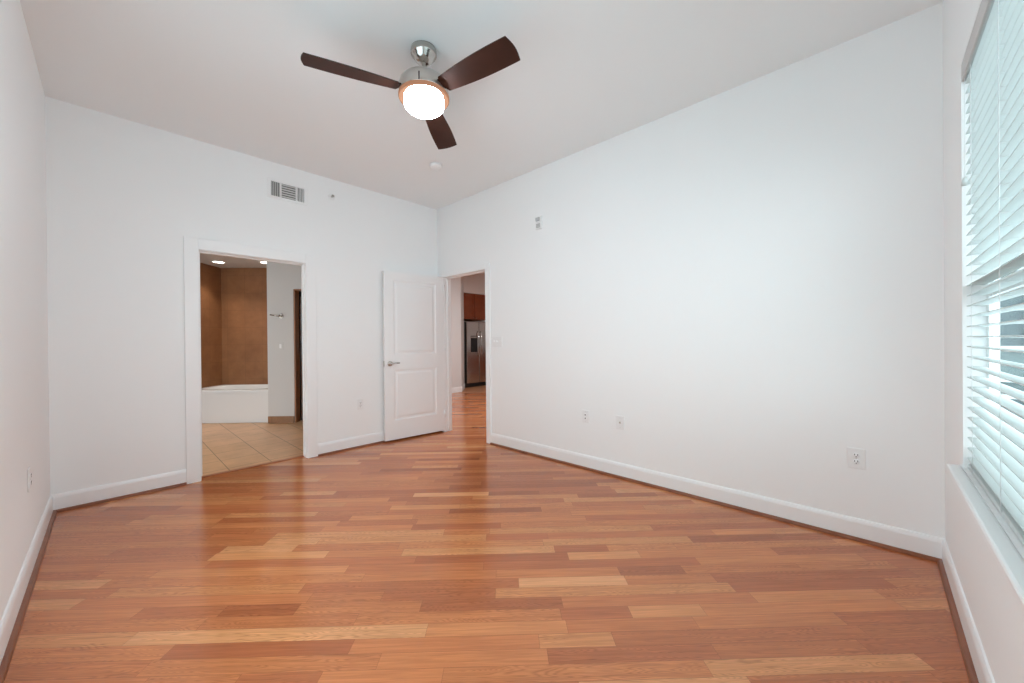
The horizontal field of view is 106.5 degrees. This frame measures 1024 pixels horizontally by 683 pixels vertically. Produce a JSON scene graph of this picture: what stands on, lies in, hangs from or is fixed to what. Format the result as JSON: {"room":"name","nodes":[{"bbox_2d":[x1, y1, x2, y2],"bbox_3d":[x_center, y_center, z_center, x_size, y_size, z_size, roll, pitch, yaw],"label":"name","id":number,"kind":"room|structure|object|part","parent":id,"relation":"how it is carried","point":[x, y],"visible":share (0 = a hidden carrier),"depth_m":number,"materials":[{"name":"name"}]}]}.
{"room":"empty bedroom","nodes":[
{"label":"empty bedroom","id":0,"kind":"room"},
{"bbox_2d":[0,0,49,620],"bbox_3d":[-1.747,-0.278,1.152,4.660,3.050,0.110,0,0,44],"label":"wall","id":1,"kind":"structure","parent":0,"point":[24,365],"depth_m":1.95,"materials":[{"name":"white paint"}]},
{"bbox_2d":[0,495,52,664],"bbox_3d":[-1.691,1.181,1.202,4.660,0.130,0.014,0,0,44],"label":"baseboard","id":2,"kind":"structure","parent":1,"relation":"attached to","point":[7,622],"depth_m":1.84,"materials":[{"name":"white wood"}]},
{"bbox_2d":[0,510,56,682],"bbox_3d":[-1.678,1.237,1.214,4.632,0.019,0.020,0,0,44],"label":"trim","id":3,"kind":"structure","parent":1,"relation":"attached to","point":[9,651],"depth_m":1.77,"materials":[{"name":"brown wood"}]},
{"bbox_2d":[27,466,31,491],"bbox_3d":[-2.616,0.747,2.074,0.080,0.122,0.011,0,0,44],"label":"wall outlet","id":4,"kind":"object","parent":1,"relation":"attached to","point":[29,474],"visible":1,"depth_m":2.05,"materials":[{"name":"white plastic"}]},
{"bbox_2d":[200,263,221,387],"bbox_3d":[-5.060,-0.005,4.777,0.100,2.540,3.970,-1,0,-1],"label":"wall","id":5,"kind":"structure","parent":0,"point":[210,276],"depth_m":6.42,"materials":[{"name":"brown paint"}]},
{"bbox_2d":[200,253,266,267],"bbox_3d":[-4.460,-1.311,4.959,4.290,0.060,5.200,0,0,44],"label":"ceiling","id":6,"kind":"structure","parent":0,"point":[231,262],"depth_m":6.21,"materials":[{"name":"grey paint"}]},
{"bbox_2d":[45,96,437,494],"bbox_3d":[-2.251,-0.283,4.083,0.110,3.050,3.664,0,0,44],"label":"wall","id":7,"kind":"structure","parent":0,"point":[123,196],"depth_m":3.22,"materials":[{"name":"white paint"}]},
{"bbox_2d":[51,431,383,509],"bbox_3d":[-2.193,1.176,4.045,0.014,0.130,3.443,0,0,44],"label":"baseboard","id":8,"kind":"structure","parent":7,"relation":"attached to","point":[92,494],"depth_m":3.13,"materials":[{"name":"white wood"}]},
{"bbox_2d":[55,435,416,512],"bbox_3d":[-2.179,1.232,4.034,0.020,0.019,3.416,0,0,44],"label":"trim","id":9,"kind":"structure","parent":7,"relation":"attached to","point":[360,446],"depth_m":3.14,"materials":[{"name":"brown wood"}]},
{"bbox_2d":[183,236,317,483],"bbox_3d":[-2.526,0.159,3.776,0.130,2.172,1.089,0,0,44],"label":"door frame","id":10,"kind":"structure","parent":7,"relation":"attached to","point":[192,246],"depth_m":3.48,"materials":[{"name":"white wood"}]},
{"bbox_2d":[267,177,307,205],"bbox_3d":[-2.308,-1.541,3.942,0.011,0.196,0.370,0,0,44],"label":"air vent","id":11,"kind":"object","parent":7,"relation":"in","point":[290,192],"visible":1,"depth_m":3.94,"materials":[{"name":"white metal"}]},
{"bbox_2d":[328,194,334,199],"bbox_3d":[-1.996,-1.611,4.245,0.047,0.072,0.072,0,0,44],"label":"sprinkler","id":12,"kind":"object","parent":7,"relation":"attached to","point":[330,196],"visible":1,"depth_m":4.25,"materials":[{"name":"white plastic"}]},
{"bbox_2d":[357,399,362,409],"bbox_3d":[-1.779,0.739,4.484,0.011,0.118,0.074,0,0,44],"label":"wall outlet","id":13,"kind":"object","parent":7,"relation":"attached to","point":[359,402],"visible":1,"depth_m":4.48,"materials":[{"name":"white plastic"}]},
{"bbox_2d":[382,270,445,440],"bbox_3d":[-1.242,0.172,4.925,0.846,2.072,0.135,-1,0,-42],"label":"door","id":14,"kind":"structure","parent":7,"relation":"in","point":[413,350],"depth_m":4.88,"materials":[{"name":"white wood"}]},
{"bbox_2d":[221,268,267,384],"bbox_3d":[-4.359,-0.018,6.730,1.400,2.540,0.100,-1,0,-1],"label":"wall","id":15,"kind":"structure","parent":0,"point":[243,290],"depth_m":6.67,"materials":[{"name":"brown paint"}]},
{"bbox_2d":[267,262,300,419],"bbox_3d":[-2.698,-0.032,6.294,2.100,2.540,0.855,-1,0,-1],"label":"wall","id":16,"kind":"structure","parent":0,"point":[282,278],"depth_m":5.85,"materials":[{"name":"grey paint"}]},
{"bbox_2d":[270,313,283,318],"bbox_3d":[-3.561,-0.389,5.803,0.184,0.078,0.081,-1,0,-2],"label":"robe hook","id":17,"kind":"object","parent":16,"relation":"attached to","point":[281,315],"visible":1,"depth_m":5.78,"materials":[{"name":"silver metal"}]},
{"bbox_2d":[278,342,282,349],"bbox_3d":[-3.536,0.073,5.840,0.074,0.116,0.011,-1,0,-1],"label":"light switch","id":18,"kind":"object","parent":16,"relation":"attached to","point":[280,344],"visible":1,"depth_m":5.84,"materials":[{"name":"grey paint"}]},
{"bbox_2d":[268,416,294,422],"bbox_3d":[-3.528,1.195,5.843,0.395,0.105,0.012,-1,0,-1],"label":"baseboard","id":19,"kind":"structure","parent":16,"relation":"attached to","point":[271,419],"depth_m":5.84,"materials":[{"name":"tile"}]},
{"bbox_2d":[293,289,302,422],"bbox_3d":[-2.949,0.217,5.951,0.825,2.048,0.166,-1,0,-1],"label":"door","id":20,"kind":"structure","parent":16,"relation":"in","point":[297,292],"depth_m":5.94,"materials":[{"name":"brown wood"}]},
{"bbox_2d":[451,277,460,387],"bbox_3d":[-2.158,-0.298,8.302,0.110,3.050,2.580,0,0,44],"label":"wall","id":21,"kind":"structure","parent":0,"point":[455,282],"depth_m":9.10,"materials":[{"name":"white paint"}]},
{"bbox_2d":[452,383,464,392],"bbox_3d":[-1.935,1.159,8.505,0.427,0.130,3.131,0,0,34],"label":"baseboard","id":22,"kind":"structure","parent":21,"relation":"attached to","point":[455,389],"depth_m":9.12,"materials":[{"name":"white wood"}]},
{"bbox_2d":[460,277,463,386],"bbox_3d":[-1.278,-0.311,9.594,0.078,3.050,0.792,-1,0,-1],"label":"wall","id":23,"kind":"structure","parent":0,"point":[461,278],"depth_m":9.54,"materials":[{"name":"white paint"}]},
{"bbox_2d":[20,0,942,274],"bbox_3d":[-0.012,-1.888,6.688,9.958,0.100,10.554,0,0,44],"label":"ceiling","id":24,"kind":"structure","parent":0,"point":[228,74],"depth_m":2.51,"materials":[{"name":"white paint"}]},
{"bbox_2d":[301,36,519,149],"bbox_3d":[-0.517,-1.623,2.285,1.151,0.390,1.198,0,0,44],"label":"ceiling fan","id":25,"kind":"object","parent":24,"relation":"hanging from","point":[423,90],"visible":1,"depth_m":2.25,"materials":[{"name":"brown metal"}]},
{"bbox_3d":[-0.915,-1.542,2.196,0.525,0.006,0.155,-1,12,-27],"label":"blade","id":26,"kind":"part","parent":25,"relation":"part of","materials":[{"name":"brown wood"}]},
{"bbox_3d":[-0.547,-1.475,2.383,0.248,0.094,0.248,0,0,44],"label":"globe","id":27,"kind":"part","parent":25,"relation":"part of","materials":[{"name":"white glass"}]},
{"bbox_3d":[-0.526,-1.548,2.793,0.155,0.006,0.525,-13,0,3],"label":"blade","id":28,"kind":"part","parent":25,"relation":"part of","materials":[{"name":"brown wood"}]},
{"bbox_3d":[-0.203,-1.549,2.158,0.525,0.006,0.155,0,-12,33],"label":"blade","id":29,"kind":"part","parent":25,"relation":"part of","materials":[{"name":"brown wood"}]},
{"bbox_2d":[430,162,442,170],"bbox_3d":[-0.784,-1.801,3.945,0.132,0.041,0.132,0,0,44],"label":"smoke detector","id":30,"kind":"object","parent":24,"relation":"attached to","point":[436,166],"visible":1,"depth_m":3.91,"materials":[{"name":"white plastic"}]},
{"bbox_2d":[463,274,484,294],"bbox_3d":[-0.399,-1.575,11.458,0.700,0.550,3.380,0,0,44],"label":"soffit","id":31,"kind":"structure","parent":24,"relation":"attached to","point":[473,284],"depth_m":10.31,"materials":[{"name":"white paint"}]},
{"bbox_2d":[4,385,969,682],"bbox_3d":[-0.433,1.244,5.716,9.060,0.051,11.800,0,0,44],"label":"floor","id":32,"kind":"structure","parent":0,"point":[453,556],"depth_m":1.94,"materials":[{"name":"brown wood"}]},
{"bbox_2d":[202,384,267,422],"bbox_3d":[-4.388,1.000,6.269,1.298,0.506,0.826,-1,0,-1],"label":"bathtub","id":33,"kind":"object","parent":32,"relation":"on","point":[240,403],"visible":0.66,"depth_m":5.88,"materials":[{"name":"white ceramic"}]},
{"bbox_2d":[202,384,267,392],"bbox_3d":[-4.388,0.948,6.268,1.298,0.402,0.826,-1,0,-1],"label":"basin","id":34,"kind":"object","parent":33,"relation":"in","point":[240,388],"depth_m":6.26,"materials":[{"name":"white plastic"}]},
{"bbox_2d":[202,455,303,477],"bbox_3d":[-2.556,1.241,3.817,0.050,0.008,0.875,0,0,44],"label":"threshold","id":35,"kind":"object","parent":32,"relation":"on","point":[233,470],"visible":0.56,"depth_m":3.78,"materials":[{"name":"brown wood"}]},
{"bbox_2d":[464,321,485,387],"bbox_3d":[-1.151,0.336,10.513,0.778,1.743,0.910,0,0,44],"label":"refrigerator","id":36,"kind":"object","parent":32,"relation":"on","point":[474,332],"visible":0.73,"depth_m":10.20,"materials":[{"name":"silver metal"}]},
{"bbox_3d":[-1.052,0.288,10.174,0.052,1.625,0.426,0,0,44],"label":"door","id":37,"kind":"part","parent":36,"relation":"part of","materials":[{"name":"silver metal"}]},
{"bbox_3d":[-0.760,0.284,10.481,0.052,1.625,0.406,0,0,44],"label":"door","id":38,"kind":"part","parent":36,"relation":"part of","materials":[{"name":"silver metal"}]},
{"bbox_2d":[437,2,944,537],"bbox_3d":[0.702,-0.309,3.727,4.660,3.050,0.110,0,0,44],"label":"wall","id":39,"kind":"structure","parent":0,"point":[749,276],"depth_m":2.70,"materials":[{"name":"white paint"}]},
{"bbox_2d":[440,262,491,443],"bbox_3d":[-0.578,0.140,4.936,0.989,2.167,0.130,0,0,44],"label":"door frame","id":40,"kind":"structure","parent":39,"relation":"attached to","point":[447,276],"depth_m":5.10,"materials":[{"name":"white wood"}]},
{"bbox_2d":[492,336,501,346],"bbox_3d":[-0.178,-0.001,4.480,0.164,0.120,0.016,0,0,44],"label":"light switch","id":41,"kind":"object","parent":39,"relation":"attached to","point":[496,340],"visible":1,"depth_m":4.47,"materials":[{"name":"white plastic"}]},
{"bbox_2d":[535,215,541,229],"bbox_3d":[0.276,-1.249,4.017,0.084,0.136,0.040,0,0,44],"label":"fire alarm strobe","id":42,"kind":"object","parent":39,"relation":"attached to","point":[538,220],"visible":1,"depth_m":4.00,"materials":[{"name":"white plastic"}]},
{"bbox_2d":[582,410,588,422],"bbox_3d":[0.703,0.716,3.655,0.074,0.118,0.010,0,0,44],"label":"phone jack plate","id":43,"kind":"object","parent":39,"relation":"attached to","point":[585,413],"visible":1,"depth_m":3.65,"materials":[{"name":"white plastic"}]},
{"bbox_2d":[616,415,624,429],"bbox_3d":[0.962,0.722,3.405,0.080,0.120,0.017,0,0,44],"label":"plate","id":44,"kind":"object","parent":39,"relation":"attached to","point":[619,419],"visible":1,"depth_m":3.40,"materials":[{"name":"white plastic"}]},
{"bbox_2d":[490,443,939,561],"bbox_3d":[1.041,1.204,3.314,3.584,0.019,0.020,0,0,44],"label":"trim","id":45,"kind":"structure","parent":39,"relation":"attached to","point":[888,547],"depth_m":2.68,"materials":[{"name":"brown wood"}]},
{"bbox_2d":[491,433,944,558],"bbox_3d":[1.058,1.149,3.321,3.598,0.130,0.014,0,0,44],"label":"baseboard","id":46,"kind":"structure","parent":39,"relation":"attached to","point":[926,544],"depth_m":2.68,"materials":[{"name":"white wood"}]},
{"bbox_2d":[847,447,865,469],"bbox_3d":[2.097,0.713,2.329,0.086,0.124,0.011,0,0,44],"label":"wall outlet","id":47,"kind":"object","parent":39,"relation":"attached to","point":[856,458],"visible":1,"depth_m":2.33,"materials":[{"name":"white plastic"}]},
{"bbox_2d":[853,459,859,464],"bbox_3d":[2.096,0.732,2.327,0.034,0.034,0.004,0,0,44],"label":"socket","id":48,"kind":"object","parent":47,"relation":"attached to","point":[855,461],"depth_m":2.32,"materials":[{"name":"grey plastic"}]},
{"bbox_2d":[853,453,859,457],"bbox_3d":[2.095,0.693,2.327,0.034,0.034,0.004,0,0,44],"label":"socket","id":49,"kind":"object","parent":47,"relation":"attached to","point":[855,455],"depth_m":2.32,"materials":[{"name":"grey plastic"}]},
{"bbox_2d":[942,0,1023,682],"bbox_3d":[1.202,-0.304,0.800,0.098,3.050,3.664,0,0,44],"label":"wall","id":50,"kind":"structure","parent":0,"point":[998,617],"depth_m":1.65,"materials":[{"name":"white paint"}]},
{"bbox_2d":[937,559,978,682],"bbox_3d":[1.163,1.212,0.855,0.020,0.019,3.416,0,0,44],"label":"trim","id":51,"kind":"structure","parent":50,"relation":"attached to","point":[971,673],"depth_m":1.60,"materials":[{"name":"brown wood"}]},
{"bbox_2d":[942,539,994,682],"bbox_3d":[1.175,1.156,0.844,0.014,0.130,3.444,0,0,44],"label":"baseboard","id":52,"kind":"structure","parent":50,"relation":"attached to","point":[981,665],"depth_m":1.52,"materials":[{"name":"white wood"}]},
{"bbox_2d":[946,267,1023,612],"bbox_3d":[1.098,-0.294,0.722,0.145,1.767,2.590,0,0,44],"label":"window","id":53,"kind":"structure","parent":50,"relation":"attached to","point":[1004,545],"depth_m":1.21,"materials":[{"name":"white plastic"}]},
{"bbox_3d":[1.094,0.572,0.737,0.111,0.034,2.590,0,0,44],"label":"sill","id":54,"kind":"part","parent":53,"relation":"part of","materials":[{"name":"white paint"}]},
{"bbox_3d":[1.138,-0.312,0.684,0.034,1.733,2.500,0,0,44],"label":"frame","id":55,"kind":"part","parent":53,"relation":"part of","materials":[{"name":"white plastic"}]},
{"bbox_3d":[1.575,0.152,1.152,0.016,0.769,1.201,0,0,44],"label":"sash","id":56,"kind":"part","parent":53,"relation":"part of","materials":[{"name":"white plastic"}]},
{"bbox_2d":[961,0,1023,545],"bbox_3d":[1.099,-0.312,0.722,0.070,1.729,2.497,0,0,44],"label":"window blinds","id":57,"kind":"object","parent":50,"relation":"attached to","point":[992,65],"visible":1,"depth_m":1.27,"materials":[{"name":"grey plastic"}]},
{"bbox_3d":[1.913,-0.916,1.616,0.003,0.445,0.002,0,0,44],"label":"pull cord","id":58,"kind":"part","parent":57,"relation":"part of","materials":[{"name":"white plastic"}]},
{"bbox_3d":[1.869,-0.303,1.521,0.055,1.669,0.002,0,0,44],"label":"ladder cord","id":59,"kind":"part","parent":57,"relation":"part of","materials":[{"name":"white plastic"}]},
{"bbox_3d":[1.113,0.543,0.720,0.050,0.019,2.478,0,0,44],"label":"rail","id":60,"kind":"part","parent":57,"relation":"part of","materials":[{"name":"white plastic"}]},
{"bbox_3d":[1.538,-0.299,1.173,0.055,1.669,0.002,0,0,44],"label":"ladder cord","id":61,"kind":"part","parent":57,"relation":"part of","materials":[{"name":"white fabric"}]},
{"bbox_3d":[-0.300,-0.327,11.642,0.800,3.050,3.800,0,0,44],"label":"wall","id":62,"kind":"structure","parent":0,"visible":0},
{"bbox_2d":[464,293,484,320],"bbox_3d":[-1.224,-0.937,10.570,0.724,0.695,0.935,0,0,44],"label":"upper cabinet","id":63,"kind":"object","parent":62,"relation":"attached to","point":[474,304],"visible":0.62,"depth_m":10.33,"materials":[{"name":"brown wood"}]},
{"bbox_3d":[-1.165,-0.936,10.160,0.020,0.685,0.408,0,0,44],"label":"door","id":64,"kind":"part","parent":63,"relation":"part of","materials":[{"name":"brown wood"}]},
{"bbox_3d":[-0.841,-0.940,10.501,0.020,0.685,0.492,0,0,44],"label":"door","id":65,"kind":"part","parent":63,"relation":"part of","materials":[{"name":"brown wood"}]},
{"label":"outside","id":66,"kind":"structure","parent":0,"visible":0},
{"bbox_3d":[9.916,7.261,-5.018,110.000,0.200,120.000,0,0,44],"label":"ground","id":67,"kind":"structure","parent":66,"visible":0},
{"bbox_2d":[1000,253,1023,418],"bbox_3d":[17.627,-0.957,8.767,13.750,16.000,9.250,0,0,44],"label":"apartment building","id":68,"kind":"structure","parent":67,"relation":"on","point":[1008,329],"depth_m":8.67,"materials":[{"name":"grey"}]},
{"bbox_3d":[11.071,-0.748,8.945,1.100,1.700,0.030,0,0,44],"label":"pane","id":69,"kind":"part","parent":68,"relation":"part of","materials":[{"name":"grey"}]},
{"bbox_3d":[11.098,2.152,8.955,1.100,1.700,0.030,0,0,44],"label":"pane","id":70,"kind":"part","parent":68,"relation":"part of","materials":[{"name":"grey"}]}
]}

